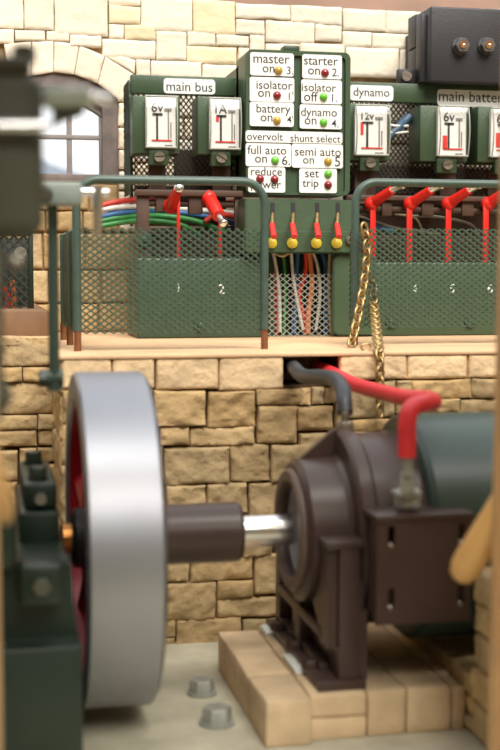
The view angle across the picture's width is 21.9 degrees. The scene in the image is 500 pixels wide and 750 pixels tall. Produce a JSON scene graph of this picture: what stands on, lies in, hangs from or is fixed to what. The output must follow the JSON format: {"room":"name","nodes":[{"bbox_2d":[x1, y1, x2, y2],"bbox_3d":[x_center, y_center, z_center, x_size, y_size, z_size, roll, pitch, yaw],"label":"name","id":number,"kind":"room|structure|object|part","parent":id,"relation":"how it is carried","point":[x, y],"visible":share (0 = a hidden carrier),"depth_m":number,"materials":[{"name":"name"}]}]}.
{"room":"electrical room","nodes":[
{"label":"electrical room","id":0,"kind":"room"},
{"bbox_2d":[0,335,54,502],"bbox_3d":[-1.518,0.392,5.112,1.482,1.108,0.521,-1,5,-12],"label":"wall","id":1,"kind":"structure","parent":0,"point":[27,397],"depth_m":4.98,"materials":[{"name":"stone"}]},
{"bbox_2d":[3,303,47,335],"bbox_3d":[-1.637,-0.241,5.577,1.456,0.102,1.410,-1,5,-12],"label":"ledge","id":2,"kind":"object","parent":1,"relation":"on","point":[24,321],"depth_m":5.02,"materials":[{"name":"brown wood"}]},
{"bbox_2d":[3,284,10,307],"bbox_3d":[-1.029,-0.325,5.446,0.038,0.116,0.023,-1,5,-12],"label":"wire","id":3,"kind":"object","parent":2,"relation":"on","point":[5,289],"visible":0.38,"depth_m":5.44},
{"bbox_2d":[10,280,16,307],"bbox_3d":[-1.007,-0.337,5.480,0.032,0.135,0.023,-1,5,-12],"label":"wire","id":4,"kind":"object","parent":2,"relation":"on","point":[13,289],"visible":0.37,"depth_m":5.47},
{"bbox_2d":[0,237,33,308],"bbox_3d":[-1.119,-0.440,5.465,0.388,0.347,0.349,-1,5,-12],"label":"cage","id":5,"kind":"object","parent":2,"relation":"on","point":[24,278],"visible":0.56,"depth_m":5.36,"materials":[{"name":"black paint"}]},
{"bbox_3d":[-1.086,-0.439,5.328,0.378,0.330,0.030,-1,5,-12],"label":"frame","id":6,"kind":"part","parent":5,"relation":"part of","materials":[{"name":"green paint"}]},
{"bbox_2d":[0,0,491,379],"bbox_3d":[0.025,-0.566,6.758,6.000,2.764,0.290,-1,5,-12],"label":"wall","id":7,"kind":"structure","parent":0,"point":[168,23],"depth_m":6.46,"materials":[{"name":"stone"}]},
{"bbox_2d":[30,72,118,182],"bbox_3d":[-1.033,-1.233,6.450,0.736,0.544,0.160,-1,5,-12],"label":"window","id":8,"kind":"structure","parent":7,"relation":"in","point":[107,115],"depth_m":6.44,"materials":[{"name":"white glass"}]},
{"bbox_3d":[-1.031,-1.361,6.430,0.644,0.147,0.080,-1,5,-12],"label":"transom panel","id":9,"kind":"part","parent":8,"relation":"part of","materials":[{"name":"white glass"}]},
{"bbox_2d":[226,45,350,197],"bbox_3d":[0.163,-1.206,6.266,0.499,0.695,0.649,-1,5,-12],"label":"panel","id":10,"kind":"object","parent":7,"relation":"attached to","point":[295,102],"visible":0.97,"depth_m":5.97,"materials":[{"name":"green paint"}]},
{"bbox_2d":[256,175,263,182],"bbox_3d":[0.048,-0.903,5.942,0.039,0.038,0.018,-1,5,-12],"label":"lamp","id":11,"kind":"object","parent":10,"relation":"attached to","point":[259,178],"depth_m":5.94,"materials":[{"name":"red glass"}]},
{"bbox_3d":[0.077,-0.902,5.961,0.175,0.116,0.006,-1,5,-12],"label":"label plate","id":12,"kind":"part","parent":10,"relation":"part of","materials":[{"name":"white plastic"}]},
{"bbox_3d":[0.085,-1.015,5.954,0.215,0.105,0.006,-1,5,-12],"label":"label plate","id":13,"kind":"part","parent":10,"relation":"part of","materials":[{"name":"white plastic"}]},
{"bbox_3d":[0.100,-1.200,5.942,0.208,0.109,0.006,-1,5,-12],"label":"label plate","id":14,"kind":"part","parent":10,"relation":"part of","materials":[{"name":"white plastic"}]},
{"bbox_3d":[0.101,-1.312,5.934,0.210,0.111,0.006,-1,5,-12],"label":"label plate","id":15,"kind":"part","parent":10,"relation":"part of","materials":[{"name":"white plastic"}]},
{"bbox_3d":[0.101,-1.427,5.925,0.205,0.104,0.006,-1,5,-12],"label":"label plate","id":16,"kind":"part","parent":10,"relation":"part of","materials":[{"name":"white plastic"}]},
{"bbox_2d":[270,175,278,183],"bbox_3d":[0.115,-0.903,5.956,0.039,0.038,0.018,-1,5,-12],"label":"lamp","id":17,"kind":"object","parent":10,"relation":"attached to","point":[274,179],"depth_m":5.96,"materials":[{"name":"red glass"}]},
{"bbox_2d":[271,156,278,164],"bbox_3d":[0.117,-0.990,5.950,0.039,0.038,0.018,-1,5,-12],"label":"lamp","id":18,"kind":"object","parent":10,"relation":"attached to","point":[274,159],"depth_m":5.95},
{"bbox_2d":[273,116,280,124],"bbox_3d":[0.126,-1.173,5.938,0.039,0.038,0.018,-1,5,-12],"label":"lamp","id":19,"kind":"object","parent":10,"relation":"attached to","point":[276,119],"depth_m":5.94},
{"bbox_2d":[273,91,280,99],"bbox_3d":[0.126,-1.286,5.929,0.039,0.038,0.018,-1,5,-12],"label":"lamp","id":20,"kind":"object","parent":10,"relation":"attached to","point":[276,94],"depth_m":5.93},
{"bbox_2d":[274,66,282,74],"bbox_3d":[0.133,-1.399,5.922,0.039,0.038,0.018,-1,5,-12],"label":"lamp","id":21,"kind":"object","parent":10,"relation":"attached to","point":[278,70],"depth_m":5.92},
{"bbox_3d":[0.205,-1.101,5.972,0.460,0.053,0.006,-1,5,-12],"label":"label plate","id":22,"kind":"part","parent":10,"relation":"part of","materials":[{"name":"white plastic"}]},
{"bbox_3d":[0.313,-1.018,6.001,0.244,0.110,0.006,-1,5,-12],"label":"label plate","id":23,"kind":"part","parent":10,"relation":"part of","materials":[{"name":"white plastic"}]},
{"bbox_3d":[0.317,-0.904,6.010,0.180,0.112,0.006,-1,5,-12],"label":"label plate","id":24,"kind":"part","parent":10,"relation":"part of","materials":[{"name":"white plastic"}]},
{"bbox_3d":[0.329,-1.198,5.990,0.202,0.110,0.006,-1,5,-12],"label":"label plate","id":25,"kind":"part","parent":10,"relation":"part of","materials":[{"name":"white plastic"}]},
{"bbox_3d":[0.332,-1.313,5.982,0.194,0.110,0.006,-1,5,-12],"label":"label plate","id":26,"kind":"part","parent":10,"relation":"part of","materials":[{"name":"white plastic"}]},
{"bbox_3d":[0.333,-1.427,5.973,0.189,0.110,0.006,-1,5,-12],"label":"label plate","id":27,"kind":"part","parent":10,"relation":"part of","materials":[{"name":"white plastic"}]},
{"bbox_2d":[319,118,327,126],"bbox_3d":[0.343,-1.172,5.983,0.039,0.038,0.018,-1,5,-12],"label":"lamp","id":28,"kind":"object","parent":10,"relation":"attached to","point":[323,122],"depth_m":5.98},
{"bbox_2d":[319,93,327,100],"bbox_3d":[0.343,-1.289,5.974,0.039,0.038,0.018,-1,5,-12],"label":"lamp","id":29,"kind":"object","parent":10,"relation":"attached to","point":[322,96],"depth_m":5.97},
{"bbox_2d":[321,69,328,76],"bbox_3d":[0.349,-1.398,5.967,0.039,0.038,0.018,-1,5,-12],"label":"lamp","id":30,"kind":"object","parent":10,"relation":"attached to","point":[324,72],"depth_m":5.96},
{"bbox_2d":[324,181,331,188],"bbox_3d":[0.366,-0.886,6.010,0.039,0.038,0.018,-1,5,-12],"label":"lamp","id":31,"kind":"object","parent":10,"relation":"attached to","point":[327,184],"depth_m":6.01,"materials":[{"name":"red glass"}]},
{"bbox_2d":[324,170,331,177],"bbox_3d":[0.365,-0.936,6.006,0.039,0.038,0.018,-1,5,-12],"label":"lamp","id":32,"kind":"object","parent":10,"relation":"on","point":[327,173],"depth_m":6.00,"materials":[{"name":"green glass"}]},
{"bbox_2d":[324,157,331,165],"bbox_3d":[0.365,-0.994,6.001,0.039,0.038,0.018,-1,5,-12],"label":"lamp","id":33,"kind":"object","parent":10,"relation":"on","point":[327,160],"depth_m":6.00,"materials":[{"name":"glass"}]},
{"bbox_2d":[349,82,499,194],"bbox_3d":[0.959,-1.085,6.388,1.031,0.682,0.102,-1,5,-12],"label":"board","id":34,"kind":"object","parent":7,"relation":"attached to","point":[362,92],"visible":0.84,"depth_m":6.33,"materials":[{"name":"green paint"}]},
{"bbox_2d":[350,104,390,171],"bbox_3d":[0.549,-1.133,6.182,0.222,0.316,0.246,-1,5,-12],"label":"meter","id":35,"kind":"object","parent":34,"relation":"attached to","point":[370,124],"visible":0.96,"depth_m":6.11,"materials":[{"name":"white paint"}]},
{"bbox_2d":[391,131,408,133],"bbox_3d":[0.716,-1.177,6.253,0.128,0.023,0.025,-2,5,-26],"label":"wire","id":36,"kind":"object","parent":35,"relation":"attached to","point":[401,132],"visible":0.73,"depth_m":6.26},
{"bbox_2d":[391,124,408,126],"bbox_3d":[0.716,-1.209,6.250,0.129,0.022,0.025,-2,5,-26],"label":"wire","id":37,"kind":"object","parent":35,"relation":"attached to","point":[392,125],"visible":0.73,"depth_m":6.24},
{"bbox_3d":[0.588,-1.363,6.241,0.219,0.074,0.006,-1,5,-12],"label":"label plate","id":38,"kind":"part","parent":34,"relation":"part of","materials":[{"name":"white plastic"}]},
{"bbox_3d":[0.958,-1.086,6.391,1.031,0.682,0.095,-1,5,-12],"label":"frame","id":39,"kind":"part","parent":34,"relation":"part of","materials":[{"name":"green paint"}]},
{"bbox_2d":[408,105,469,173],"bbox_3d":[0.923,-1.137,6.260,0.242,0.320,0.246,-1,5,-12],"label":"meter","id":40,"kind":"object","parent":34,"relation":"attached to","point":[437,134],"visible":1,"depth_m":6.20,"materials":[{"name":"green paint"}]},
{"bbox_2d":[391,113,411,139],"bbox_3d":[0.728,-1.208,6.276,0.167,0.141,0.058,-3,5,-35],"label":"wire","id":41,"kind":"object","parent":40,"relation":"attached to","point":[406,119],"visible":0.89,"depth_m":6.26,"materials":[{"name":"plastic"}]},
{"bbox_3d":[1.110,-1.360,6.350,0.396,0.080,0.006,-1,5,-12],"label":"label plate","id":42,"kind":"part","parent":34,"relation":"part of","materials":[{"name":"white plastic"}]},
{"bbox_2d":[465,106,499,174],"bbox_3d":[1.208,-1.143,6.318,0.237,0.323,0.246,-1,5,-12],"label":"meter","id":43,"kind":"object","parent":34,"relation":"attached to","point":[484,149],"visible":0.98,"depth_m":6.25,"materials":[{"name":"green paint"}]},
{"bbox_2d":[396,6,499,86],"bbox_3d":[1.010,-1.607,6.449,0.626,0.358,0.574,-1,5,-12],"label":"box","id":44,"kind":"object","parent":7,"relation":"attached to","point":[447,46],"visible":0.95,"depth_m":6.22,"materials":[{"name":"black metal"}]},
{"bbox_2d":[460,41,466,48],"bbox_3d":[1.020,-1.579,6.174,0.038,0.037,0.020,-1,5,-12],"label":"bolt","id":45,"kind":"object","parent":44,"relation":"attached to","point":[463,44],"depth_m":6.16,"materials":[{"name":"orange metal"}]},
{"bbox_2d":[485,41,492,48],"bbox_3d":[1.147,-1.586,6.200,0.038,0.037,0.020,-1,5,-12],"label":"bolt","id":46,"kind":"object","parent":44,"relation":"attached to","point":[488,44],"depth_m":6.19,"materials":[{"name":"orange metal"}]},
{"bbox_2d":[51,354,495,644],"bbox_3d":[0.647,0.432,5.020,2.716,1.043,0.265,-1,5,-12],"label":"wall","id":47,"kind":"structure","parent":0,"point":[331,360],"depth_m":4.77,"materials":[{"name":"beige stone"}]},
{"bbox_2d":[59,331,495,359],"bbox_3d":[0.469,-0.156,5.777,2.740,0.012,1.986,-1,5,-12],"label":"trim ledge","id":48,"kind":"object","parent":47,"relation":"on","point":[99,345],"visible":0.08,"depth_m":5.09,"materials":[{"name":"brown wood"}]},
{"bbox_2d":[60,175,268,350],"bbox_3d":[-0.382,-0.454,5.303,0.750,0.656,0.890,-1,5,-12],"label":"fence","id":49,"kind":"object","parent":48,"relation":"on","point":[71,290],"visible":0.98,"depth_m":4.90,"materials":[{"name":"green metal"}]},
{"bbox_3d":[-0.820,-0.419,5.656,0.024,0.392,0.024,-1,5,-12],"label":"post","id":50,"kind":"part","parent":49,"relation":"part of","materials":[{"name":"green metal"}]},
{"bbox_3d":[-0.733,-0.387,5.236,0.024,0.392,0.024,-1,5,-12],"label":"post","id":51,"kind":"part","parent":49,"relation":"part of","materials":[{"name":"green metal"}]},
{"bbox_3d":[-0.297,-0.358,4.897,0.720,0.402,0.008,-1,5,-12],"label":"panel","id":52,"kind":"part","parent":49,"relation":"part of","materials":[{"name":"green metal"}]},
{"bbox_2d":[127,150,260,338],"bbox_3d":[-0.247,-0.630,6.017,0.616,0.897,0.726,-1,5,-12],"label":"switchgear","id":53,"kind":"object","parent":48,"relation":"on","point":[168,201],"visible":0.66,"depth_m":5.88,"materials":[{"name":"green paint"}]},
{"bbox_2d":[102,218,200,237],"bbox_3d":[-0.481,-0.697,6.123,0.494,0.096,0.116,1,5,10],"label":"wire","id":54,"kind":"object","parent":53,"relation":"attached to","point":[132,220],"visible":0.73,"depth_m":6.11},
{"bbox_2d":[102,213,225,231],"bbox_3d":[-0.419,-0.720,6.142,0.608,0.102,0.105,0,4,3],"label":"wire","id":55,"kind":"object","parent":53,"relation":"attached to","point":[151,215],"visible":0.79,"depth_m":6.13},
{"bbox_2d":[102,209,233,225],"bbox_3d":[-0.372,-0.748,6.159,0.697,0.095,0.098,0,4,-2],"label":"wire","id":56,"kind":"object","parent":53,"relation":"attached to","point":[130,211],"visible":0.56,"depth_m":6.16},
{"bbox_2d":[103,204,233,213],"bbox_3d":[-0.373,-0.788,6.155,0.695,0.061,0.098,0,4,-2],"label":"wire","id":57,"kind":"object","parent":53,"relation":"attached to","point":[119,206],"visible":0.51,"depth_m":6.16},
{"bbox_2d":[103,197,233,207],"bbox_3d":[-0.372,-0.820,6.149,0.696,0.062,0.106,0,4,-2],"label":"wire","id":58,"kind":"object","parent":53,"relation":"attached to","point":[128,199],"visible":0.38,"depth_m":6.16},
{"bbox_2d":[123,75,234,225],"bbox_3d":[-0.336,-1.068,6.189,0.517,0.698,0.237,-1,5,-12],"label":"board","id":59,"kind":"object","parent":53,"relation":"attached to","point":[138,85],"visible":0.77,"depth_m":6.09,"materials":[{"name":"green paint"}]},
{"bbox_2d":[129,95,179,165],"bbox_3d":[-0.440,-1.127,5.977,0.218,0.315,0.246,-1,5,-12],"label":"meter","id":60,"kind":"object","parent":59,"relation":"attached to","point":[154,120],"visible":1,"depth_m":5.91,"materials":[{"name":"green paint"}]},
{"bbox_3d":[-0.319,-1.120,6.134,0.503,0.520,0.006,-1,5,-12],"label":"panel","id":61,"kind":"part","parent":59,"relation":"part of","materials":[{"name":"green metal"}]},
{"bbox_3d":[-0.284,-1.356,6.060,0.245,0.070,0.006,-1,5,-12],"label":"label plate","id":62,"kind":"part","parent":59,"relation":"part of","materials":[{"name":"white plastic"}]},
{"bbox_2d":[192,96,241,166],"bbox_3d":[-0.151,-1.134,6.037,0.209,0.318,0.246,-1,5,-12],"label":"meter","id":63,"kind":"object","parent":59,"relation":"attached to","point":[216,121],"visible":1,"depth_m":5.97,"materials":[{"name":"green paint"}]},
{"bbox_3d":[-0.278,-0.763,6.049,0.541,0.439,0.240,-1,5,-12],"label":"lever frame","id":64,"kind":"part","parent":53,"relation":"part of","materials":[{"name":"red metal"}]},
{"bbox_3d":[-0.170,-0.694,5.914,0.091,0.314,0.194,-1,5,-12],"label":"lever","id":65,"kind":"part","parent":53,"relation":"part of","materials":[{"name":"red paint"}]},
{"bbox_2d":[203,212,233,223],"bbox_3d":[-0.122,-0.747,6.144,0.204,0.060,0.027,-1,5,-12],"label":"wire","id":66,"kind":"object","parent":53,"relation":"attached to","point":[208,218],"visible":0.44,"depth_m":6.13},
{"bbox_2d":[238,199,351,335],"bbox_3d":[0.228,-0.486,5.894,0.522,0.627,0.330,-1,5,-12],"label":"panel","id":67,"kind":"object","parent":48,"relation":"on","point":[296,226],"visible":0.87,"depth_m":5.85,"materials":[{"name":"green paint"}]},
{"bbox_2d":[271,253,281,331],"bbox_3d":[0.121,-0.391,5.997,0.056,0.383,0.018,-1,5,-12],"label":"wire","id":68,"kind":"object","parent":67,"relation":"attached to","point":[272,254],"visible":0.73,"depth_m":5.99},
{"bbox_2d":[274,270,278,333],"bbox_3d":[0.111,-0.389,6.046,0.051,0.395,0.018,-1,5,-12],"label":"wire","id":69,"kind":"object","parent":67,"relation":"attached to","point":[275,287],"visible":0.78,"depth_m":6.05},
{"bbox_2d":[273,253,290,256],"bbox_3d":[0.149,-0.557,5.939,0.093,0.032,0.033,-1,5,-12],"label":"wire","id":70,"kind":"object","parent":67,"relation":"attached to","point":[276,254],"visible":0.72,"depth_m":5.93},
{"bbox_2d":[282,257,286,333],"bbox_3d":[0.160,-0.389,6.046,0.027,0.394,0.018,-1,5,-12],"label":"wire","id":71,"kind":"object","parent":67,"relation":"attached to","point":[283,258],"visible":0.72,"depth_m":6.04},
{"bbox_2d":[292,254,299,333],"bbox_3d":[0.216,-0.389,6.048,0.039,0.394,0.021,-1,5,-12],"label":"wire","id":72,"kind":"object","parent":67,"relation":"attached to","point":[297,256],"visible":0.74,"depth_m":6.04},
{"bbox_2d":[290,254,304,329],"bbox_3d":[0.220,-0.395,6.017,0.074,0.375,0.016,-1,5,-12],"label":"wire","id":73,"kind":"object","parent":67,"relation":"attached to","point":[291,255],"visible":0.8,"depth_m":6.01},
{"bbox_2d":[297,254,308,333],"bbox_3d":[0.248,-0.388,6.044,0.059,0.395,0.023,-1,5,-12],"label":"wire","id":74,"kind":"object","parent":67,"relation":"attached to","point":[306,267],"visible":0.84,"depth_m":6.03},
{"bbox_2d":[306,254,313,333],"bbox_3d":[0.281,-0.388,6.031,0.041,0.394,0.023,-1,5,-12],"label":"wire","id":75,"kind":"object","parent":67,"relation":"attached to","point":[309,256],"visible":0.79,"depth_m":6.02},
{"bbox_2d":[312,254,321,329],"bbox_3d":[0.310,-0.399,6.046,0.054,0.378,0.016,-1,5,-12],"label":"wire","id":76,"kind":"object","parent":67,"relation":"attached to","point":[313,255],"visible":0.77,"depth_m":6.04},
{"bbox_2d":[321,254,327,333],"bbox_3d":[0.350,-0.393,6.096,0.042,0.399,0.021,-1,5,-12],"label":"wire","id":77,"kind":"object","parent":67,"relation":"attached to","point":[324,261],"visible":0.74,"depth_m":6.09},
{"bbox_2d":[327,254,332,333],"bbox_3d":[0.377,-0.390,6.071,0.026,0.395,0.016,-1,5,-12],"label":"wire","id":78,"kind":"object","parent":67,"relation":"attached to","point":[329,255],"visible":0.7,"depth_m":6.06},
{"bbox_2d":[268,274,332,336],"bbox_3d":[0.228,-0.320,5.945,0.328,0.292,0.004,-1,5,-12],"label":"guard","id":79,"kind":"object","parent":48,"relation":"on","point":[270,274],"visible":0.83,"depth_m":5.94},
{"bbox_2d":[274,254,334,334],"bbox_3d":[0.235,-0.395,6.174,0.358,0.404,0.020,-1,5,-12],"label":"plate","id":80,"kind":"object","parent":48,"relation":"on","point":[279,259],"visible":0.14,"depth_m":6.17,"materials":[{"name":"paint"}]},
{"bbox_2d":[360,343,371,350],"bbox_3d":[0.439,-0.105,4.877,0.048,0.034,0.008,-1,5,-12],"label":"ring","id":81,"kind":"object","parent":48,"relation":"on","point":[369,344],"visible":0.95,"depth_m":4.87,"materials":[{"name":"gold metal"}]},
{"bbox_2d":[368,271,384,418],"bbox_3d":[0.489,-0.133,5.019,0.050,0.546,0.626,0,4,3],"label":"brass chain","id":82,"kind":"object","parent":48,"relation":"hanging from","point":[375,321],"visible":0.87,"depth_m":4.83,"materials":[{"name":"gold metal"}]},
{"bbox_2d":[331,165,498,335],"bbox_3d":[0.944,-0.621,6.324,1.273,0.830,0.612,-1,5,-12],"label":"switchgear","id":83,"kind":"object","parent":48,"relation":"on","point":[482,211],"visible":0.59,"depth_m":6.11,"materials":[{"name":"green paint"}]},
{"bbox_2d":[361,220,394,233],"bbox_3d":[0.620,-0.713,6.218,0.172,0.069,0.023,-1,5,-12],"label":"wire","id":84,"kind":"object","parent":83,"relation":"attached to","point":[378,227],"visible":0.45,"depth_m":6.21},
{"bbox_3d":[0.612,-0.706,6.064,0.172,0.357,0.070,4,6,41],"label":"lever","id":85,"kind":"part","parent":83,"relation":"part of","materials":[{"name":"red paint"}]},
{"bbox_2d":[359,215,439,234],"bbox_3d":[0.709,-0.732,6.256,0.450,0.108,0.015,-1,5,-12],"label":"wire","id":86,"kind":"object","parent":83,"relation":"attached to","point":[360,216],"visible":0.58,"depth_m":6.24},
{"bbox_2d":[395,214,423,230],"bbox_3d":[0.775,-0.740,6.269,0.149,0.094,0.011,-1,5,-12],"label":"wire","id":87,"kind":"object","parent":83,"relation":"attached to","point":[415,218],"visible":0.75,"depth_m":6.27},
{"bbox_3d":[0.800,-0.710,6.102,0.171,0.359,0.070,4,6,42],"label":"lever","id":88,"kind":"part","parent":83,"relation":"part of","materials":[{"name":"red paint"}]},
{"bbox_3d":[0.957,-0.784,6.304,1.082,0.464,0.240,-1,5,-12],"label":"lever frame","id":89,"kind":"part","parent":83,"relation":"part of","materials":[{"name":"red metal"}]},
{"bbox_2d":[412,215,478,233],"bbox_3d":[0.957,-0.735,6.308,0.347,0.096,0.013,-1,5,-12],"label":"wire","id":90,"kind":"object","parent":83,"relation":"attached to","point":[416,216],"visible":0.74,"depth_m":6.31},
{"bbox_3d":[0.978,-0.714,6.134,0.070,0.361,0.169,-3,5,-35],"label":"lever","id":91,"kind":"part","parent":83,"relation":"part of","materials":[{"name":"red paint"}]},
{"bbox_3d":[1.173,-0.719,6.174,0.070,0.364,0.168,-3,5,-34],"label":"lever","id":92,"kind":"part","parent":83,"relation":"part of","materials":[{"name":"red paint"}]},
{"bbox_2d":[348,178,498,344],"bbox_3d":[0.856,-0.468,5.353,0.926,0.676,0.108,-1,5,-12],"label":"fence","id":93,"kind":"object","parent":48,"relation":"on","point":[354,258],"visible":0.9,"depth_m":5.29,"materials":[{"name":"green metal"}]},
{"bbox_2d":[347,222,370,347],"bbox_3d":[0.431,-0.356,5.105,0.044,0.505,0.190,2,5,28],"label":"brass chain","id":94,"kind":"object","parent":93,"relation":"hanging from","point":[366,250],"visible":1,"depth_m":5.14,"materials":[{"name":"gold metal"}]},
{"bbox_3d":[0.862,-0.400,5.329,0.897,0.408,0.008,-1,5,-12],"label":"panel","id":95,"kind":"part","parent":93,"relation":"part of","materials":[{"name":"green metal"}]},
{"bbox_2d":[83,642,486,749],"bbox_3d":[0.185,1.026,4.625,4.600,0.080,5.000,-1,5,-12],"label":"floor","id":96,"kind":"structure","parent":0,"point":[171,721],"depth_m":3.82,"materials":[{"name":"concrete"}]},
{"bbox_2d":[0,451,82,749],"bbox_3d":[-0.874,0.655,3.752,0.686,0.795,1.118,-1,5,-12],"label":"engine","id":97,"kind":"object","parent":96,"relation":"on","point":[41,687],"visible":0.98,"depth_m":3.30,"materials":[{"name":"green paint"}]},
{"bbox_2d":[60,371,298,708],"bbox_3d":[-0.176,0.486,3.958,0.800,1.000,1.000,-1,5,-12],"label":"flywheel","id":98,"kind":"object","parent":97,"relation":"attached to","point":[120,536],"visible":0.91,"depth_m":3.53,"materials":[{"name":"metal"}]},
{"bbox_2d":[0,44,114,419],"bbox_3d":[-0.437,0.220,3.061,0.421,1.769,1.412,0,4,3],"label":"valve","id":99,"kind":"object","parent":96,"relation":"on","point":[24,193],"visible":1,"depth_m":2.38,"materials":[{"name":"green paint"}]},
{"bbox_3d":[-0.428,-0.206,2.356,0.032,0.032,0.076,-1,5,-12],"label":"drain knob","id":100,"kind":"part","parent":99,"relation":"part of","materials":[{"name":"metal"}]},
{"bbox_3d":[-0.518,-0.570,2.409,0.216,0.041,0.140,-1,5,-12],"label":"chest lid","id":101,"kind":"part","parent":99,"relation":"part of","materials":[{"name":"green paint"}]},
{"bbox_3d":[-0.549,-0.462,3.026,0.044,0.044,1.217,0,4,-2],"label":"arm","id":102,"kind":"part","parent":99,"relation":"part of","materials":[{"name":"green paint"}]},
{"bbox_3d":[-0.560,-0.234,3.676,0.031,0.526,0.031,-1,5,-12],"label":"rod","id":103,"kind":"part","parent":99,"relation":"part of","materials":[{"name":"green metal"}]},
{"bbox_2d":[187,676,216,698],"bbox_3d":[-0.154,0.999,4.137,0.096,0.049,0.096,-1,5,-12],"label":"bolt","id":104,"kind":"object","parent":96,"relation":"on","point":[201,687],"visible":1,"depth_m":4.11,"materials":[{"name":"grey metal"}]},
{"bbox_2d":[187,688,216,698],"bbox_3d":[-0.154,1.018,4.138,0.096,0.010,0.096,-1,5,-12],"label":"washer","id":105,"kind":"object","parent":104,"relation":"in","point":[198,693],"depth_m":4.10,"materials":[{"name":"grey metal"}]},
{"bbox_2d":[199,702,234,729],"bbox_3d":[-0.099,1.018,3.860,0.108,0.054,0.108,-1,5,-12],"label":"bolt","id":106,"kind":"object","parent":96,"relation":"on","point":[215,716],"visible":1,"depth_m":3.83,"materials":[{"name":"grey metal"}]},
{"bbox_2d":[199,718,234,729],"bbox_3d":[-0.099,1.040,3.862,0.108,0.010,0.108,-1,5,-12],"label":"washer","id":107,"kind":"object","parent":106,"relation":"in","point":[206,723],"depth_m":3.82,"materials":[{"name":"grey metal"}]},
{"bbox_2d":[218,623,464,746],"bbox_3d":[0.267,0.960,4.084,0.617,0.139,0.754,-1,5,-12],"label":"brick plinth","id":108,"kind":"object","parent":96,"relation":"on","point":[406,690],"visible":0.86,"depth_m":3.79,"materials":[{"name":"brick"}]},
{"bbox_2d":[260,411,493,691],"bbox_3d":[0.701,0.501,4.123,1.206,0.776,0.811,-1,5,-12],"label":"dynamo","id":109,"kind":"object","parent":108,"relation":"on","point":[365,552],"visible":0.92,"depth_m":3.81,"materials":[{"name":"brown paint"}]},
{"bbox_3d":[0.202,0.674,4.082,0.155,0.438,0.713,-1,5,-12],"label":"foot frame","id":110,"kind":"part","parent":109,"relation":"part of","materials":[{"name":"brown paint"}]},
{"bbox_2d":[283,359,352,416],"bbox_3d":[0.207,0.029,4.554,0.096,0.139,1.106,-1,4,-9],"label":"cable","id":111,"kind":"object","parent":109,"relation":"attached to","point":[338,382],"visible":0.95,"depth_m":4.23,"materials":[{"name":"rubber"}]},
{"bbox_3d":[0.297,0.149,4.030,0.056,0.060,0.048,-1,5,-12],"label":"terminal post","id":112,"kind":"part","parent":109,"relation":"part of","materials":[{"name":"metal"}]},
{"bbox_2d":[310,359,441,496],"bbox_3d":[0.374,0.143,4.301,0.192,0.304,1.378,-1,5,-12],"label":"cable","id":113,"kind":"object","parent":109,"relation":"attached to","point":[414,403],"visible":0.92,"depth_m":3.65,"materials":[{"name":"red rubber"}]},
{"bbox_3d":[0.454,0.349,3.714,0.080,0.115,0.069,-1,5,-12],"label":"terminal post","id":114,"kind":"part","parent":109,"relation":"part of","materials":[{"name":"metal"}]},
{"bbox_3d":[0.468,0.541,3.820,0.294,0.316,0.308,-1,5,-12],"label":"bracket plate","id":115,"kind":"part","parent":109,"relation":"part of","materials":[{"name":"brown paint"}]},
{"bbox_3d":[0.879,0.469,4.176,0.835,0.706,0.706,-1,5,-12],"label":"casing","id":116,"kind":"part","parent":109,"relation":"part of","materials":[{"name":"metal"}]},
{"bbox_2d":[367,567,490,745],"bbox_3d":[0.871,0.775,4.120,0.612,0.498,1.566,-1,5,-12],"label":"wall","id":117,"kind":"structure","parent":0,"point":[465,657],"depth_m":3.73,"materials":[{"name":"stone"}]},
{"bbox_2d":[450,493,492,583],"bbox_3d":[0.596,0.385,3.218,0.082,0.304,0.232,-4,6,-39],"label":"wooden peg","id":118,"kind":"object","parent":117,"relation":"attached to","point":[473,554],"visible":0.95,"depth_m":3.22,"materials":[{"name":"brown wood"}]},
{"bbox_2d":[487,171,499,749],"bbox_3d":[0.736,-0.003,3.140,0.298,2.200,0.034,-1,5,-12],"label":"trim","id":119,"kind":"structure","parent":117,"relation":"attached to","point":[493,730],"depth_m":3.14,"materials":[{"name":"brown wood"}]},
{"bbox_3d":[9.445,-2.560,52.977,200.000,0.200,180.000,-1,5,-12],"label":"ground","id":120,"kind":"structure","parent":0,"visible":0},
{"bbox_2d":[43,161,79,173],"bbox_3d":[-7.285,-13.273,133.175,160.000,18.573,5.000,-1,5,-12],"label":"hills","id":121,"kind":"object","parent":120,"relation":"on","point":[48,168],"visible":0.04,"depth_m":127.53,"materials":[{"name":"white"}]},
{"bbox_2d":[218,0,499,11],"bbox_3d":[2.001,-2.131,17.663,7.000,8.200,2.000,-1,5,-12],"label":"wall","id":122,"kind":"structure","parent":120,"relation":"on","point":[388,5],"depth_m":16.39,"materials":[{"name":"paint"}]},
{"bbox_3d":[-0.493,0.137,1.982,0.200,2.100,0.050,-1,5,-12],"label":"trim","id":123,"kind":"structure","parent":0,"visible":0},
{"bbox_2d":[0,457,12,523],"bbox_3d":[-0.433,0.131,2.149,0.036,0.284,0.261,0,4,1],"label":"wooden peg","id":124,"kind":"object","parent":123,"relation":"attached to","point":[6,504],"visible":1,"depth_m":2.22,"materials":[{"name":"brown wood"}]}
]}

